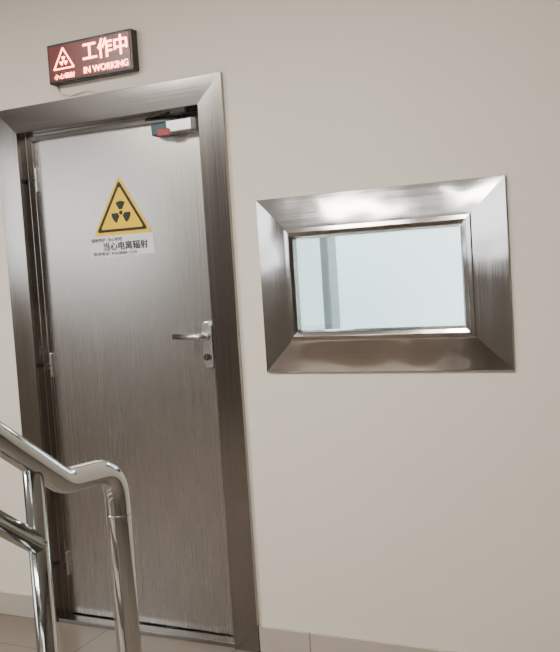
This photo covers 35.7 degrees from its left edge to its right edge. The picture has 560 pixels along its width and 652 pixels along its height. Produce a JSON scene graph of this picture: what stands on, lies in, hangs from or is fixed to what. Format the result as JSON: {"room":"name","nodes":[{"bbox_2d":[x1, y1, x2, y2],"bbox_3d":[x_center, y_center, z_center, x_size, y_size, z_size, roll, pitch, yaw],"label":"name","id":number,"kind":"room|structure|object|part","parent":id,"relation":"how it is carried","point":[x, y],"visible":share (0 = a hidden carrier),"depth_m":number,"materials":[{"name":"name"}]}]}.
{"room":"hospital corridor","nodes":[
{"label":"hospital corridor","id":0,"kind":"room"},
{"bbox_2d":[0,614,249,651],"bbox_3d":[-0.771,1.388,2.265,6.700,0.100,9.050,-2,4,25],"label":"floor","id":1,"kind":"structure","parent":0,"point":[17,633],"depth_m":3.47,"materials":[{"name":"beige tile"}]},
{"bbox_2d":[0,421,141,651],"bbox_3d":[-0.746,0.262,0.999,0.090,2.306,1.924,-2,4,25],"label":"stair handrail","id":2,"kind":"object","parent":1,"relation":"on","point":[40,470],"visible":1,"depth_m":1.62,"materials":[{"name":"silver metal"}]},
{"bbox_3d":[-0.830,-0.110,0.850,0.040,1.209,1.636,-2,4,25],"label":"rail","id":3,"kind":"part","parent":2,"relation":"part of","materials":[{"name":"silver metal"}]},
{"bbox_2d":[58,612,234,647],"bbox_3d":[-0.530,1.228,3.552,0.856,0.018,0.120,-2,4,25],"label":"threshold","id":4,"kind":"object","parent":1,"relation":"on","point":[193,635],"visible":0.51,"depth_m":3.48,"materials":[{"name":"metal"}]},
{"bbox_2d":[0,0,559,651],"bbox_3d":[-0.299,-0.196,3.361,6.400,2.850,0.200,-2,4,25],"label":"wall","id":5,"kind":"structure","parent":0,"point":[413,508],"depth_m":2.97,"materials":[{"name":"beige paint"}]},
{"bbox_2d":[47,28,138,95],"bbox_3d":[-0.722,-1.001,3.348,0.400,0.211,0.044,-2,4,25],"label":"warning light","id":6,"kind":"object","parent":5,"relation":"attached to","point":[113,53],"visible":1,"depth_m":3.32,"materials":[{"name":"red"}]},
{"bbox_3d":[-0.732,-1.029,3.329,0.380,0.132,0.004,-2,4,25],"label":"panel","id":7,"kind":"part","parent":6,"relation":"part of","materials":[{"name":"red plastic"}]},
{"bbox_2d":[0,72,259,651],"bbox_3d":[-0.610,0.169,3.456,1.064,2.150,0.078,-2,4,25],"label":"door frame","id":8,"kind":"structure","parent":5,"relation":"attached to","point":[202,96],"depth_m":3.32,"materials":[{"name":"metal"}]},
{"bbox_2d":[34,118,233,634],"bbox_3d":[-0.585,0.217,3.506,0.805,2.000,0.045,-2,4,25],"label":"leaf","id":9,"kind":"object","parent":5,"relation":"attached to","point":[141,400],"visible":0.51,"depth_m":3.47,"materials":[{"name":"metal"}]},
{"bbox_2d":[34,168,38,191],"bbox_3d":[-1.008,-0.603,3.595,0.012,0.100,0.016,-2,4,25],"label":"hinge knuckle","id":10,"kind":"object","parent":9,"relation":"attached to","point":[35,169],"visible":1,"depth_m":3.59},
{"bbox_2d":[49,353,53,376],"bbox_3d":[-0.959,0.163,3.646,0.012,0.100,0.016,-2,4,25],"label":"hinge knuckle","id":11,"kind":"object","parent":9,"relation":"attached to","point":[50,354],"visible":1,"depth_m":3.64},
{"bbox_2d":[65,551,69,574],"bbox_3d":[-0.904,1.010,3.702,0.012,0.100,0.016,-2,4,25],"label":"hinge knuckle","id":12,"kind":"object","parent":9,"relation":"attached to","point":[67,552],"visible":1,"depth_m":3.70},
{"bbox_2d":[90,178,154,258],"bbox_3d":[-0.635,-0.431,3.440,0.308,0.309,0.003,-2,4,25],"label":"warning sticker","id":13,"kind":"object","parent":9,"relation":"attached to","point":[121,215],"visible":1,"depth_m":3.44,"materials":[{"name":"yellow plastic"}]},
{"bbox_2d":[145,110,197,136],"bbox_3d":[-0.406,-0.760,3.255,0.185,0.081,0.085,-2,4,25],"label":"door closer","id":14,"kind":"object","parent":9,"relation":"attached to","point":[177,124],"depth_m":3.24,"materials":[{"name":"white metal"}]},
{"bbox_2d":[157,128,169,136],"bbox_3d":[-0.435,-0.726,3.257,0.055,0.025,0.007,-2,4,25],"label":"tag","id":15,"kind":"object","parent":14,"relation":"attached to","point":[162,132],"depth_m":3.25,"materials":[{"name":"red plastic"}]},
{"bbox_3d":[-0.437,-0.784,3.233,0.142,0.028,0.051,-4,4,2],"label":"arm","id":16,"kind":"part","parent":14,"relation":"part of","materials":[{"name":"black"}]},
{"bbox_2d":[162,106,185,115],"bbox_3d":[-0.391,-0.793,3.209,0.100,0.022,0.012,-2,4,25],"label":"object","id":17,"kind":"structure","parent":14,"relation":"attached to","point":[177,110],"depth_m":3.20,"materials":[{"name":"grey metal"}]},
{"bbox_2d":[201,321,214,367],"bbox_3d":[-0.272,0.070,3.308,0.044,0.178,0.022,-2,4,25],"label":"lock plate","id":18,"kind":"object","parent":9,"relation":"attached to","point":[208,346],"visible":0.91,"depth_m":3.30,"materials":[{"name":"silver metal"}]},
{"bbox_2d":[172,333,206,339],"bbox_3d":[-0.338,0.039,3.295,0.130,0.028,0.062,-2,4,25],"label":"lever","id":19,"kind":"object","parent":18,"relation":"attached to","point":[203,336],"visible":1,"depth_m":3.27,"materials":[{"name":"silver metal"}]},
{"bbox_2d":[201,331,210,340],"bbox_3d":[-0.282,0.038,3.289,0.038,0.038,0.016,-2,4,25],"label":"rose","id":20,"kind":"object","parent":18,"relation":"attached to","point":[207,333],"depth_m":3.28,"materials":[{"name":"silver metal"}]},
{"bbox_2d":[204,353,210,360],"bbox_3d":[-0.275,0.118,3.298,0.026,0.026,0.012,-2,4,25],"label":"cylinder","id":21,"kind":"object","parent":18,"relation":"attached to","point":[207,354],"visible":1,"depth_m":3.29,"materials":[{"name":"silver"}]},
{"bbox_2d":[0,591,455,651],"bbox_3d":[-0.257,1.182,3.356,6.400,0.100,0.012,-2,4,25],"label":"baseboard","id":22,"kind":"structure","parent":5,"relation":"attached to","point":[272,639],"depth_m":3.19,"materials":[{"name":"tile"}]},
{"bbox_2d":[298,227,464,329],"bbox_3d":[0.338,-0.155,2.961,0.593,0.332,0.008,-2,4,25],"label":"glass pane","id":23,"kind":"object","parent":5,"relation":"attached to","point":[413,277],"visible":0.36,"depth_m":2.95,"materials":[{"name":"white"}]},
{"bbox_2d":[256,175,514,371],"bbox_3d":[0.334,-0.155,2.951,0.881,0.620,0.066,-2,4,25],"label":"window frame","id":24,"kind":"structure","parent":5,"relation":"attached to","point":[478,206],"depth_m":2.90,"materials":[{"name":"metal"}]}
]}

